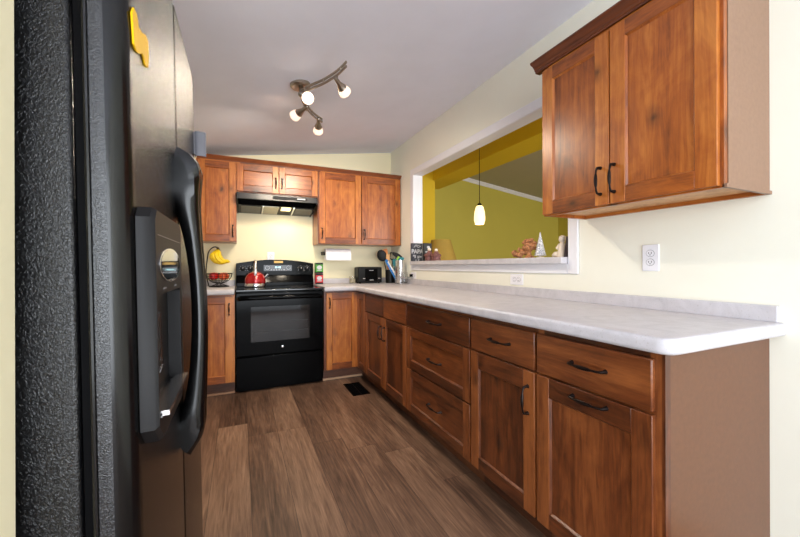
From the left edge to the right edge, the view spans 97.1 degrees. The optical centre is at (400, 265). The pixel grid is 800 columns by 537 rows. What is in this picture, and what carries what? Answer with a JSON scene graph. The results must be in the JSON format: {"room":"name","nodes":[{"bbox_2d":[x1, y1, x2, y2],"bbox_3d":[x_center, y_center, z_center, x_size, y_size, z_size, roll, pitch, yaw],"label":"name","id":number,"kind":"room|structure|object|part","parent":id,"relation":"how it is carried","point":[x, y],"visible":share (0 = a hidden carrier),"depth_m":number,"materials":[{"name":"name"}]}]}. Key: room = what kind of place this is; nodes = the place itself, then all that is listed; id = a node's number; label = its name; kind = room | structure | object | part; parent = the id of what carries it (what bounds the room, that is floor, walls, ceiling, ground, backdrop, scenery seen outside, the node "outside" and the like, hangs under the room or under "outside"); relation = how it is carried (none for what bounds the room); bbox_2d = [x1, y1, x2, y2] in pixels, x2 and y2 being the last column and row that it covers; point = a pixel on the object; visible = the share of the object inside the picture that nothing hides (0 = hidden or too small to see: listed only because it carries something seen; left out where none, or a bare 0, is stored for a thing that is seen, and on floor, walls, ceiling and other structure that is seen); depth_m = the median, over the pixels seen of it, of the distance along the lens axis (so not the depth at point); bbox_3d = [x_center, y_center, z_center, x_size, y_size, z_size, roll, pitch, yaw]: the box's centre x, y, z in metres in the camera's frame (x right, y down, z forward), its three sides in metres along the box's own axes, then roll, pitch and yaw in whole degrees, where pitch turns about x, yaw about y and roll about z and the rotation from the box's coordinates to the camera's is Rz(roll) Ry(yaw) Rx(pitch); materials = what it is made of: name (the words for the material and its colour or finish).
{"room":"kitchen","nodes":[
{"label":"kitchen","id":0,"kind":"room"},
{"bbox_2d":[0,0,15,536],"bbox_3d":[-1.532,-0.071,-0.084,2.342,2.400,0.112,0,0,-24],"label":"wall partition","id":1,"kind":"structure","parent":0,"point":[7,189],"depth_m":0.43,"materials":[{"name":"beige paint"}]},
{"bbox_2d":[194,153,390,302],"bbox_3d":[-1.403,-0.172,3.855,2.770,2.600,0.120,0,0,-24],"label":"wall","id":2,"kind":"structure","parent":0,"point":[288,237],"depth_m":3.90,"materials":[{"name":"beige paint"}]},
{"bbox_2d":[196,158,236,243],"bbox_3d":[-1.773,-0.612,3.427,0.334,0.767,0.353,0,0,-24],"label":"upper cabinet","id":3,"kind":"object","parent":2,"relation":"attached to","point":[219,197],"visible":0.95,"depth_m":3.32,"materials":[{"name":"brown wood"}]},
{"bbox_2d":[197,154,401,178],"bbox_3d":[-0.989,-1.017,3.796,2.059,0.037,0.329,0,0,-24],"label":"crown molding","id":4,"kind":"structure","parent":3,"relation":"attached to","point":[208,156],"depth_m":3.60,"materials":[{"name":"brown wood"}]},
{"bbox_2d":[206,280,234,285],"bbox_3d":[-1.908,0.176,3.548,0.454,0.057,0.019,0,0,-24],"label":"backsplash","id":5,"kind":"structure","parent":2,"relation":"attached to","point":[231,282],"depth_m":3.60,"materials":[{"name":"laminate"}]},
{"bbox_2d":[267,252,273,259],"bbox_3d":[-1.390,-0.086,3.791,0.072,0.120,0.008,0,0,-24],"label":"wall outlet","id":6,"kind":"object","parent":2,"relation":"attached to","point":[270,255],"visible":0.77,"depth_m":3.79,"materials":[{"name":"plastic"}]},
{"bbox_2d":[236,162,317,197],"bbox_3d":[-1.269,-0.854,3.656,0.774,0.285,0.353,0,0,-24],"label":"upper cabinet","id":7,"kind":"object","parent":2,"relation":"attached to","point":[251,178],"visible":1,"depth_m":3.52,"materials":[{"name":"brown wood"}]},
{"bbox_3d":[-1.391,-0.851,3.458,0.376,0.262,0.018,0,0,-24],"label":"door","id":8,"kind":"part","parent":7,"relation":"part of","materials":[{"name":"brown wood"}]},
{"bbox_3d":[-1.040,-0.852,3.617,0.379,0.262,0.018,0,0,-24],"label":"door","id":9,"kind":"part","parent":7,"relation":"part of","materials":[{"name":"brown wood"}]},
{"bbox_2d":[237,192,317,216],"bbox_3d":[-1.265,-0.627,3.626,0.749,0.168,0.410,0,0,-24],"label":"range hood","id":10,"kind":"object","parent":2,"relation":"attached to","point":[254,203],"visible":0.99,"depth_m":3.55,"materials":[{"name":"grey metal"}]},
{"bbox_3d":[-1.512,-0.570,3.575,0.178,0.042,0.240,0,0,-24],"label":"underside panel","id":11,"kind":"part","parent":10,"relation":"part of","materials":[{"name":"grey metal"}]},
{"bbox_3d":[-1.044,-0.571,3.788,0.180,0.042,0.240,0,0,-24],"label":"underside panel","id":12,"kind":"part","parent":10,"relation":"part of","materials":[{"name":"grey metal"}]},
{"bbox_2d":[313,171,400,246],"bbox_3d":[-0.481,-0.616,4.013,0.953,0.767,0.353,0,0,-24],"label":"upper cabinet","id":13,"kind":"object","parent":2,"relation":"attached to","point":[351,210],"visible":1,"depth_m":3.88,"materials":[{"name":"brown wood"}]},
{"bbox_3d":[-0.643,-0.611,3.797,0.457,0.746,0.018,0,0,-24],"label":"door","id":14,"kind":"part","parent":13,"relation":"part of","materials":[{"name":"brown wood"}]},
{"bbox_3d":[-0.215,-0.612,3.991,0.467,0.746,0.018,0,0,-24],"label":"door","id":15,"kind":"part","parent":13,"relation":"part of","materials":[{"name":"brown wood"}]},
{"bbox_3d":[-0.729,-0.136,4.001,0.302,0.042,0.170,0,0,-24],"label":"paper towel holder","id":16,"kind":"object","parent":2,"relation":"attached to","visible":0},
{"bbox_2d":[324,248,350,259],"bbox_3d":[-0.702,-0.125,3.941,0.280,0.132,0.126,0,0,-24],"label":"paper towel roll","id":17,"kind":"object","parent":16,"relation":"hanging from","point":[330,254],"visible":0.98,"depth_m":3.89,"materials":[{"name":"white paper"}]},
{"bbox_2d":[201,375,545,536],"bbox_3d":[0.845,1.147,1.534,8.000,0.050,7.500,0,0,-24],"label":"floor","id":18,"kind":"structure","parent":0,"point":[311,459],"depth_m":1.90,"materials":[{"name":"brown wood"}]},
{"bbox_2d":[14,0,207,536],"bbox_3d":[-0.895,0.223,0.791,0.815,1.825,0.910,-1,0,-24],"label":"refrigerator","id":19,"kind":"object","parent":18,"relation":"on","point":[111,304],"visible":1,"depth_m":0.51,"materials":[{"name":"black metal"}]},
{"bbox_3d":[-0.438,0.169,0.503,0.007,1.720,0.007,-1,0,-24],"label":"edge trim","id":20,"kind":"part","parent":19,"relation":"part of","materials":[{"name":"black plastic"}]},
{"bbox_3d":[-0.511,0.169,0.722,0.048,1.730,0.457,-1,0,-24],"label":"door","id":21,"kind":"part","parent":19,"relation":"part of","materials":[{"name":"black metal"}]},
{"bbox_2d":[130,7,148,67],"bbox_3d":[-0.437,-0.375,0.594,0.004,0.066,0.109,-2,1,-24],"label":"magnet","id":22,"kind":"object","parent":19,"relation":"attached to","point":[139,40],"visible":1,"depth_m":0.58,"materials":[{"name":"yellow plastic"}]},
{"bbox_3d":[-0.699,0.169,1.136,0.048,1.730,0.442,-1,0,-24],"label":"door","id":23,"kind":"part","parent":19,"relation":"part of","materials":[{"name":"black metal"}]},
{"bbox_3d":[-0.549,0.091,0.931,0.065,0.802,0.049,-1,0,-24],"label":"handle","id":24,"kind":"part","parent":19,"relation":"part of","materials":[{"name":"black plastic"}]},
{"bbox_2d":[193,131,205,156],"bbox_3d":[-0.750,-0.452,1.324,0.040,0.091,0.046,-1,0,-24],"label":"clip","id":25,"kind":"object","parent":19,"relation":"attached to","point":[199,138],"visible":1,"depth_m":1.31,"materials":[{"name":"grey plastic"}]},
{"bbox_3d":[-0.570,0.091,0.978,0.065,0.802,0.049,-1,0,-24],"label":"handle","id":26,"kind":"part","parent":19,"relation":"part of","materials":[{"name":"black plastic"}]},
{"bbox_2d":[207,294,235,396],"bbox_3d":[-1.771,0.691,3.251,0.456,0.877,0.672,0,0,-24],"label":"base cabinet","id":27,"kind":"object","parent":18,"relation":"on","point":[221,379],"visible":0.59,"depth_m":3.04,"materials":[{"name":"brown wood"}]},
{"bbox_2d":[206,280,234,295],"bbox_3d":[-1.776,0.200,3.257,0.454,0.104,0.659,0,0,-24],"label":"countertop","id":28,"kind":"structure","parent":27,"relation":"on","point":[230,290],"depth_m":3.05,"materials":[{"name":"laminate"}]},
{"bbox_2d":[206,246,232,286],"bbox_3d":[-1.754,0.009,3.421,0.239,0.390,0.239,0,0,-24],"label":"fruit stand","id":29,"kind":"object","parent":28,"relation":"on","point":[214,276],"visible":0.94,"depth_m":3.38,"materials":[{"name":"black metal"}]},
{"bbox_2d":[209,272,217,279],"bbox_3d":[-1.779,0.097,3.360,0.077,0.071,0.076,0,0,-24],"label":"apple","id":30,"kind":"object","parent":29,"relation":"in","point":[213,273],"visible":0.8,"depth_m":3.34,"materials":[{"name":"food"}]},
{"bbox_2d":[209,247,229,263],"bbox_3d":[-1.744,-0.095,3.414,0.179,0.165,0.126,0,0,-24],"label":"banana bunch","id":31,"kind":"object","parent":29,"relation":"hanging from","point":[216,257],"visible":1,"depth_m":3.37,"materials":[{"name":"yellow food"}]},
{"bbox_2d":[206,273,232,283],"bbox_3d":[-1.754,0.121,3.421,0.239,0.098,0.239,0,0,-24],"label":"bowl","id":32,"kind":"object","parent":29,"relation":"on","point":[207,277],"depth_m":3.35,"materials":[{"name":"black metal"}]},
{"bbox_2d":[235,260,322,391],"bbox_3d":[-1.198,0.532,3.487,0.770,1.192,0.681,0,0,-24],"label":"stove","id":33,"kind":"object","parent":18,"relation":"on","point":[279,325],"visible":0.96,"depth_m":3.27,"materials":[{"name":"black metal"}]},
{"bbox_2d":[244,260,268,286],"bbox_3d":[-1.444,0.074,3.517,0.202,0.273,0.202,0,0,23],"label":"kettle","id":34,"kind":"object","parent":33,"relation":"on","point":[255,278],"visible":1,"depth_m":3.44,"materials":[{"name":"red metal"}]},
{"bbox_3d":[-1.444,0.025,3.516,0.026,0.174,0.173,0,0,-24],"label":"handle","id":35,"kind":"part","parent":34,"relation":"part of","materials":[{"name":"metal"}]},
{"bbox_3d":[-1.321,0.073,3.753,0.770,0.274,0.097,0,0,-24],"label":"control panel","id":36,"kind":"part","parent":33,"relation":"part of","materials":[{"name":"black ceramic"}]},
{"bbox_2d":[235,285,322,291],"bbox_3d":[-1.199,0.220,3.486,0.770,0.021,0.530,0,0,-24],"label":"cooktop","id":37,"kind":"object","parent":33,"relation":"in","point":[239,288],"depth_m":3.34,"materials":[{"name":"black glass"}]},
{"bbox_3d":[-1.098,0.948,3.268,0.764,0.270,0.037,0,0,-24],"label":"drawer","id":38,"kind":"part","parent":33,"relation":"part of","materials":[{"name":"metal"}]},
{"bbox_3d":[-1.099,0.521,3.267,0.764,0.563,0.039,0,0,-24],"label":"door","id":39,"kind":"part","parent":33,"relation":"part of","materials":[{"name":"black ceramic"}]},
{"bbox_3d":[-1.076,0.290,3.215,0.746,0.048,0.084,0,0,-24],"label":"handle","id":40,"kind":"part","parent":33,"relation":"part of","materials":[{"name":"metal"}]},
{"bbox_2d":[323,291,373,383],"bbox_3d":[-0.371,0.687,3.772,0.963,0.877,0.880,0,0,-24],"label":"base cabinet","id":41,"kind":"object","parent":18,"relation":"on","point":[344,325],"visible":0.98,"depth_m":3.47,"materials":[{"name":"brown wood"}]},
{"bbox_3d":[-0.573,0.636,3.477,0.310,0.744,0.018,0,0,-24],"label":"door","id":42,"kind":"part","parent":41,"relation":"part of","materials":[{"name":"brown wood"}]},
{"bbox_3d":[-0.371,0.635,3.424,0.018,0.744,0.237,0,0,-24],"label":"door","id":43,"kind":"part","parent":41,"relation":"part of","materials":[{"name":"brown wood"}]},
{"bbox_2d":[313,277,786,354],"bbox_3d":[0.163,0.194,2.590,0.963,0.104,3.474,0,0,-24],"label":"countertop","id":44,"kind":"structure","parent":41,"relation":"on","point":[657,325],"depth_m":1.43,"materials":[{"name":"laminate"}]},
{"bbox_2d":[315,273,322,283],"bbox_3d":[-0.906,0.143,3.928,0.082,0.116,0.066,0,0,-24],"label":"box","id":45,"kind":"object","parent":44,"relation":"on","point":[318,276],"visible":0.92,"depth_m":3.90,"materials":[{"name":"red cardboard"}]},
{"bbox_2d":[315,263,322,272],"bbox_3d":[-0.906,0.025,3.928,0.082,0.116,0.066,0,0,-24],"label":"box","id":46,"kind":"object","parent":45,"relation":"on","point":[318,266],"visible":0.98,"depth_m":3.90,"materials":[{"name":"green cardboard"}]},
{"bbox_2d":[349,276,355,282],"bbox_3d":[-0.546,0.160,4.034,0.076,0.079,0.076,0,0,-24],"label":"candle jar","id":47,"kind":"object","parent":44,"relation":"on","point":[352,279],"visible":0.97,"depth_m":4.00,"materials":[{"name":"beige glass"}]},
{"bbox_2d":[354,267,381,283],"bbox_3d":[-0.370,0.106,4.083,0.287,0.188,0.167,0,0,-24],"label":"toaster","id":48,"kind":"object","parent":44,"relation":"on","point":[363,274],"visible":0.93,"depth_m":4.01,"materials":[{"name":"black plastic"}]},
{"bbox_3d":[-0.330,0.103,4.022,0.150,0.139,0.005,0,0,-24],"label":"panel","id":49,"kind":"part","parent":48,"relation":"part of","materials":[{"name":"plastic"}]},
{"bbox_2d":[385,270,394,282],"bbox_3d":[-0.119,0.122,4.118,0.112,0.154,0.112,0,0,-24],"label":"utensil crock","id":50,"kind":"object","parent":44,"relation":"on","point":[389,277],"visible":0.87,"depth_m":4.07,"materials":[{"name":"black ceramic"}]},
{"bbox_2d":[377,250,385,268],"bbox_3d":[-0.199,-0.002,4.106,0.144,0.367,0.026,0,0,-8],"label":"ladle","id":51,"kind":"object","parent":50,"relation":"in","point":[381,254],"visible":0.87,"depth_m":4.10,"materials":[{"name":"black plastic"}]},
{"bbox_2d":[385,259,395,278],"bbox_3d":[-0.088,0.061,4.037,0.172,0.271,0.035,0,0,-4],"label":"tongs","id":52,"kind":"object","parent":50,"relation":"in","point":[386,260],"visible":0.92,"depth_m":4.03,"materials":[{"name":"blue plastic"}]},
{"bbox_3d":[-0.098,0.070,4.034,0.146,0.253,0.023,0,0,-2],"label":"arm","id":53,"kind":"part","parent":52,"relation":"part of"},
{"bbox_2d":[395,277,409,283],"bbox_3d":[0.020,0.160,3.865,0.119,0.076,0.237,0,0,-24],"label":"wire caddy","id":54,"kind":"object","parent":44,"relation":"on","point":[395,277],"visible":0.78,"depth_m":3.79,"materials":[{"name":"metal"}]},
{"bbox_2d":[396,260,404,282],"bbox_3d":[-0.002,0.062,3.919,0.102,0.250,0.102,0,0,-24],"label":"steel canister","id":55,"kind":"object","parent":54,"relation":"in","point":[400,264],"visible":0.72,"depth_m":3.88,"materials":[{"name":"silver metal"}]},
{"bbox_2d":[392,252,401,256],"bbox_3d":[-0.035,0.011,3.915,0.112,0.327,0.020,0,0,0],"label":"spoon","id":56,"kind":"object","parent":55,"relation":"in","point":[395,254],"visible":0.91,"depth_m":3.91,"materials":[{"name":"plastic"}]},
{"bbox_2d":[401,272,407,282],"bbox_3d":[0.044,0.128,3.813,0.074,0.117,0.074,0,0,-24],"label":"drinking glass","id":57,"kind":"object","parent":54,"relation":"in","point":[403,274],"visible":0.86,"depth_m":3.78,"materials":[{"name":"clear glass"}]},
{"bbox_2d":[343,382,369,395],"bbox_3d":[-0.402,1.123,3.229,0.156,0.005,0.331,0,0,-24],"label":"floor vent","id":58,"kind":"object","parent":18,"relation":"in","point":[356,388],"visible":1,"depth_m":3.21,"materials":[{"name":"black metal"}]},
{"bbox_2d":[365,293,417,422],"bbox_3d":[0.129,0.685,3.022,0.672,0.877,0.896,0,0,-24],"label":"base cabinet","id":59,"kind":"object","parent":18,"relation":"on","point":[385,317],"visible":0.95,"depth_m":2.82,"materials":[{"name":"brown wood"}]},
{"bbox_3d":[-0.226,0.719,3.104,0.018,0.577,0.442,0,0,-24],"label":"door","id":60,"kind":"part","parent":59,"relation":"part of","materials":[{"name":"brown wood"}]},
{"bbox_3d":[-0.227,0.345,3.104,0.018,0.152,0.442,0,0,-24],"label":"drawer","id":61,"kind":"part","parent":59,"relation":"part of","materials":[{"name":"brown wood"}]},
{"bbox_3d":[-0.043,0.344,2.698,0.018,0.152,0.434,0,0,-24],"label":"drawer","id":62,"kind":"part","parent":59,"relation":"part of","materials":[{"name":"brown wood"}]},
{"bbox_3d":[-0.042,0.718,2.698,0.018,0.577,0.434,0,0,-24],"label":"door","id":63,"kind":"part","parent":59,"relation":"part of","materials":[{"name":"brown wood"}]},
{"bbox_2d":[431,239,456,259],"bbox_3d":[0.502,0.403,4.345,0.410,1.440,0.410,0,0,-24],"label":"lampshade","id":64,"kind":"object","parent":18,"relation":"on","point":[444,246],"visible":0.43,"depth_m":4.21,"materials":[{"name":"beige fabric"}]},
{"bbox_2d":[407,302,483,480],"bbox_3d":[0.470,0.684,2.268,0.672,0.877,0.757,0,0,-24],"label":"base cabinet","id":65,"kind":"object","parent":18,"relation":"on","point":[439,348],"visible":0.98,"depth_m":2.07,"materials":[{"name":"brown wood"}]},
{"bbox_3d":[0.190,0.344,2.117,0.038,0.016,0.156,0,0,-24],"label":"handle","id":66,"kind":"part","parent":65,"relation":"part of","materials":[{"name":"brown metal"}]},
{"bbox_3d":[0.191,0.856,2.117,0.038,0.016,0.156,0,0,-24],"label":"handle","id":67,"kind":"part","parent":65,"relation":"part of","materials":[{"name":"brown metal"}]},
{"bbox_3d":[0.191,0.576,2.117,0.038,0.016,0.156,0,0,-24],"label":"handle","id":68,"kind":"part","parent":65,"relation":"part of","materials":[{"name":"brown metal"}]},
{"bbox_3d":[0.207,0.860,2.149,0.018,0.292,0.745,0,0,-24],"label":"drawer","id":69,"kind":"part","parent":65,"relation":"part of","materials":[{"name":"brown wood"}]},
{"bbox_3d":[0.207,0.567,2.149,0.018,0.276,0.745,0,0,-24],"label":"drawer","id":70,"kind":"part","parent":65,"relation":"part of","materials":[{"name":"brown wood"}]},
{"bbox_3d":[0.206,0.344,2.149,0.018,0.152,0.745,0,0,-24],"label":"drawer","id":71,"kind":"part","parent":65,"relation":"part of","materials":[{"name":"brown wood"}]},
{"bbox_2d":[471,315,551,536],"bbox_3d":[0.717,0.684,1.724,0.672,0.877,0.436,0,0,-24],"label":"base cabinet","id":72,"kind":"object","parent":18,"relation":"on","point":[504,372],"visible":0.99,"depth_m":1.57,"materials":[{"name":"brown wood"}]},
{"bbox_3d":[0.431,0.341,1.584,0.038,0.016,0.141,0,0,-24],"label":"handle","id":73,"kind":"part","parent":72,"relation":"part of","materials":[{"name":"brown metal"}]},
{"bbox_3d":[0.453,0.343,1.605,0.018,0.152,0.424,0,0,-24],"label":"drawer","id":74,"kind":"part","parent":72,"relation":"part of","materials":[{"name":"brown wood"}]},
{"bbox_3d":[0.454,0.716,1.605,0.018,0.577,0.424,0,0,-24],"label":"door","id":75,"kind":"part","parent":72,"relation":"part of","materials":[{"name":"brown wood"}]},
{"bbox_3d":[0.501,0.545,1.431,0.038,0.126,0.016,0,0,-24],"label":"handle","id":76,"kind":"part","parent":72,"relation":"part of","materials":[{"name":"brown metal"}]},
{"bbox_2d":[537,329,769,536],"bbox_3d":[0.903,0.683,1.315,0.672,0.877,0.461,0,0,-24],"label":"base cabinet","id":77,"kind":"object","parent":18,"relation":"on","point":[631,442],"visible":0.98,"depth_m":1.13,"materials":[{"name":"brown wood"}]},
{"bbox_3d":[0.614,0.341,1.181,0.038,0.016,0.141,0,0,-24],"label":"handle","id":78,"kind":"part","parent":77,"relation":"part of","materials":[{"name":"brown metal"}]},
{"bbox_3d":[0.616,0.457,1.179,0.038,0.016,0.141,0,0,-24],"label":"handle","id":79,"kind":"part","parent":77,"relation":"part of","materials":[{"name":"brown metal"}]},
{"bbox_3d":[0.634,0.342,1.204,0.018,0.152,0.430,0,0,-24],"label":"drawer","id":80,"kind":"part","parent":77,"relation":"part of","materials":[{"name":"brown wood"}]},
{"bbox_3d":[0.635,0.716,1.204,0.018,0.577,0.430,0,0,-24],"label":"door","id":81,"kind":"part","parent":77,"relation":"part of","materials":[{"name":"brown wood"}]},
{"bbox_3d":[1.021,0.683,1.120,0.616,0.877,0.009,0,0,-24],"label":"panel","id":82,"kind":"part","parent":77,"relation":"part of","materials":[{"name":"brown laminate"}]},
{"bbox_2d":[172,0,592,155],"bbox_3d":[-0.688,-1.112,0.420,4.300,0.684,6.970,0,0,-24],"label":"ceiling","id":83,"kind":"structure","parent":0,"point":[409,62],"depth_m":2.14,"materials":[{"name":"paint"}]},
{"bbox_2d":[290,61,350,134],"bbox_3d":[-0.571,-1.115,2.358,0.316,0.197,0.857,0,0,-24],"label":"track light","id":84,"kind":"object","parent":83,"relation":"attached to","point":[303,86],"visible":1,"depth_m":2.25,"materials":[{"name":"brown metal"}]},
{"bbox_3d":[-0.728,-1.060,2.486,0.076,0.075,0.075,0,0,37],"label":"lamp shade","id":85,"kind":"part","parent":84,"relation":"part of","materials":[{"name":"white glass"}]},
{"bbox_3d":[-0.589,-1.056,2.241,0.075,0.074,0.070,0,0,-24],"label":"lamp shade","id":86,"kind":"part","parent":84,"relation":"part of","materials":[{"name":"white glass"}]},
{"bbox_3d":[-0.584,-1.059,2.235,0.047,0.048,0.046,0,0,-24],"label":"lamp bulb","id":87,"kind":"part","parent":84,"relation":"part of","materials":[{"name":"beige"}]},
{"bbox_3d":[-0.634,-1.057,2.745,0.075,0.076,0.082,0,0,-24],"label":"lamp shade","id":88,"kind":"part","parent":84,"relation":"part of","materials":[{"name":"white glass"}]},
{"bbox_3d":[-0.562,-1.135,2.368,0.219,0.075,0.859,0,0,-22],"label":"rail","id":89,"kind":"part","parent":84,"relation":"part of","materials":[{"name":"brown metal"}]},
{"bbox_3d":[-0.343,-1.055,2.135,0.075,0.074,0.066,0,0,22],"label":"lamp shade","id":90,"kind":"part","parent":84,"relation":"part of","materials":[{"name":"white glass"}]},
{"bbox_2d":[422,171,434,242],"bbox_3d":[0.097,-0.184,4.903,0.626,2.615,0.450,0,0,-24],"label":"wall","id":91,"kind":"structure","parent":0,"point":[428,185],"depth_m":4.79,"materials":[{"name":"yellow paint"}]},
{"bbox_2d":[433,117,541,188],"bbox_3d":[1.792,-1.318,2.269,0.345,0.311,6.650,0,0,-24],"label":"trim","id":92,"kind":"structure","parent":91,"relation":"attached to","point":[527,139],"depth_m":3.79,"materials":[{"name":"yellow paint"}]},
{"bbox_2d":[435,180,557,259],"bbox_3d":[1.310,-0.240,5.766,3.550,2.720,0.120,0,0,-24],"label":"wall","id":93,"kind":"structure","parent":0,"point":[510,219],"depth_m":5.77,"materials":[{"name":"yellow paint"}]},
{"bbox_2d":[463,178,542,202],"bbox_3d":[1.728,-1.258,5.866,2.500,0.390,0.045,0,0,-24],"label":"trim","id":94,"kind":"structure","parent":93,"relation":"attached to","point":[470,180],"depth_m":5.85,"materials":[{"name":"white paint"}]},
{"bbox_2d":[469,149,542,198],"bbox_3d":[2.714,-1.373,2.687,3.570,0.542,6.650,0,0,-24],"label":"ceiling","id":95,"kind":"structure","parent":0,"point":[523,174],"depth_m":5.23,"materials":[{"name":"paint"}]},
{"bbox_2d":[474,148,484,224],"bbox_3d":[0.848,-0.975,3.790,0.120,1.061,0.120,0,0,-24],"label":"pendant lamp","id":96,"kind":"object","parent":95,"relation":"hanging from","point":[479,214],"visible":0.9,"depth_m":3.75,"materials":[{"name":"white glass"}]},
{"bbox_3d":[0.849,-0.545,3.790,0.117,0.201,0.117,0,0,-24],"label":"lamp shade","id":97,"kind":"part","parent":96,"relation":"part of","materials":[{"name":"white glass"}]},
{"bbox_3d":[0.848,-1.087,3.790,0.006,0.837,0.006,0,0,-2],"label":"cord","id":98,"kind":"part","parent":96,"relation":"part of","materials":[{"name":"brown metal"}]},
{"bbox_2d":[558,218,567,243],"bbox_3d":[4.289,-0.031,3.400,0.120,2.284,6.650,0,0,-24],"label":"wall","id":99,"kind":"structure","parent":0,"point":[562,222],"depth_m":6.32,"materials":[{"name":"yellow paint"}]},
{"bbox_2d":[391,0,799,536],"bbox_3d":[1.293,-0.330,1.383,0.100,2.900,6.850,0,0,-24],"label":"wall","id":100,"kind":"structure","parent":0,"point":[743,250],"depth_m":1.38,"materials":[{"name":"beige paint"}]},
{"bbox_2d":[410,257,567,264],"bbox_3d":[0.586,-0.030,2.911,0.188,0.039,1.951,0,0,-24],"label":"trim","id":101,"kind":"structure","parent":100,"relation":"attached to","point":[540,260],"depth_m":2.44,"materials":[{"name":"laminate"}]},
{"bbox_2d":[411,243,422,260],"bbox_3d":[0.176,-0.143,3.756,0.140,0.190,0.033,0,0,-24],"label":"block sign","id":102,"kind":"object","parent":101,"relation":"on","point":[416,248],"visible":1,"depth_m":3.74,"materials":[{"name":"wood"}]},
{"bbox_2d":[423,243,431,260],"bbox_3d":[0.278,-0.142,3.663,0.097,0.186,0.023,0,0,-24],"label":"block","id":103,"kind":"object","parent":101,"relation":"on","point":[426,246],"visible":0.65,"depth_m":3.64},
{"bbox_2d":[424,248,432,260],"bbox_3d":[0.293,-0.116,3.558,0.095,0.132,0.092,0,0,-24],"label":"figurine","id":104,"kind":"object","parent":101,"relation":"on","point":[427,255],"visible":0.73,"depth_m":3.53,"materials":[{"name":"ceramic"}]},
{"bbox_2d":[431,248,440,260],"bbox_3d":[0.352,-0.110,3.453,0.095,0.120,0.092,0,0,-24],"label":"figurine","id":105,"kind":"object","parent":101,"relation":"on","point":[435,256],"visible":0.98,"depth_m":3.42,"materials":[{"name":"ceramic"}]},
{"bbox_2d":[511,247,526,257],"bbox_3d":[0.811,-0.087,2.423,0.072,0.076,0.124,0,0,-24],"label":"carved ornament","id":106,"kind":"object","parent":101,"relation":"on","point":[521,252],"visible":0.93,"depth_m":2.40,"materials":[{"name":"beige wood"}]},
{"bbox_2d":[522,238,536,257],"bbox_3d":[0.852,-0.116,2.335,0.076,0.131,0.120,0,0,-24],"label":"carved ornament","id":107,"kind":"object","parent":101,"relation":"on","point":[529,244],"visible":1,"depth_m":2.31,"materials":[{"name":"beige wood"}]},
{"bbox_2d":[534,232,546,257],"bbox_3d":[0.890,-0.132,2.249,0.076,0.163,0.075,0,0,-24],"label":"tree","id":108,"kind":"object","parent":101,"relation":"on","point":[540,250],"visible":0.99,"depth_m":2.23,"materials":[{"name":"silver ceramic"}]},
{"bbox_2d":[552,235,565,256],"bbox_3d":[0.953,-0.116,2.111,0.062,0.130,0.094,0,0,-24],"label":"angel figurine","id":109,"kind":"object","parent":101,"relation":"on","point":[560,247],"visible":0.87,"depth_m":2.08,"materials":[{"name":"beige ceramic"}]},
{"bbox_2d":[564,236,567,256],"bbox_3d":[0.982,-0.110,2.042,0.075,0.118,0.031,0,0,-24],"label":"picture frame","id":110,"kind":"object","parent":101,"relation":"on","point":[566,243],"visible":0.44,"depth_m":2.02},
{"bbox_2d":[410,97,578,273],"bbox_3d":[0.592,-0.496,2.918,0.114,1.086,2.091,0,0,-24],"label":"trim","id":111,"kind":"structure","parent":100,"relation":"attached to","point":[532,111],"depth_m":2.70,"materials":[{"name":"white paint"}]},
{"bbox_2d":[510,274,522,284],"bbox_3d":[0.783,0.092,2.382,0.008,0.072,0.120,0,0,-24],"label":"wall outlet","id":112,"kind":"object","parent":100,"relation":"attached to","point":[515,279],"visible":1,"depth_m":2.38,"materials":[{"name":"plastic"}]},
{"bbox_2d":[313,277,778,322],"bbox_3d":[0.159,0.170,2.598,0.963,0.057,3.457,0,0,-24],"label":"backsplash","id":113,"kind":"structure","parent":100,"relation":"attached to","point":[769,313],"depth_m":1.66,"materials":[{"name":"laminate"}]},
{"bbox_2d":[642,244,658,270],"bbox_3d":[1.135,-0.036,1.604,0.008,0.120,0.072,0,0,-24],"label":"wall outlet","id":114,"kind":"object","parent":100,"relation":"attached to","point":[650,253],"visible":1,"depth_m":1.60,"materials":[{"name":"plastic"}]},
{"bbox_2d":[646,250,654,256],"bbox_3d":[1.132,-0.056,1.603,0.002,0.032,0.037,0,0,-24],"label":"socket","id":115,"kind":"object","parent":114,"relation":"attached to","point":[649,253],"depth_m":1.60,"materials":[{"name":"plastic"}]},
{"bbox_2d":[646,259,654,265],"bbox_3d":[1.133,-0.016,1.603,0.002,0.032,0.037,0,0,-24],"label":"socket","id":116,"kind":"object","parent":114,"relation":"attached to","point":[649,262],"depth_m":1.60,"materials":[{"name":"plastic"}]},
{"bbox_2d":[530,0,771,219],"bbox_3d":[0.984,-0.644,1.512,0.353,0.788,0.808,0,0,-24],"label":"upper cabinet","id":117,"kind":"object","parent":100,"relation":"attached to","point":[649,105],"visible":1,"depth_m":1.30,"materials":[{"name":"brown wood"}]},
{"bbox_3d":[0.793,-0.614,1.620,0.018,0.717,0.350,0,0,-24],"label":"door","id":118,"kind":"part","parent":117,"relation":"part of","materials":[{"name":"brown wood"}]},
{"bbox_3d":[0.988,-1.014,1.514,0.343,0.047,0.808,0,0,-24],"label":"crown","id":119,"kind":"part","parent":117,"relation":"part of","materials":[{"name":"brown wood"}]},
{"bbox_3d":[0.826,-0.356,1.482,0.038,0.126,0.016,0,0,-24],"label":"handle","id":120,"kind":"part","parent":117,"relation":"part of","materials":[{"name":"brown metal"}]},
{"bbox_3d":[0.851,-0.356,1.427,0.038,0.126,0.016,0,0,-24],"label":"handle","id":121,"kind":"part","parent":117,"relation":"part of","materials":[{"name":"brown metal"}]},
{"bbox_3d":[0.942,-0.614,1.292,0.018,0.717,0.358,0,0,-24],"label":"door","id":122,"kind":"part","parent":117,"relation":"part of","materials":[{"name":"brown wood"}]},
{"bbox_3d":[1.164,-0.621,1.183,0.297,0.741,0.012,0,0,-24],"label":"panel","id":123,"kind":"part","parent":117,"relation":"part of","materials":[{"name":"beige laminate"}]}
]}

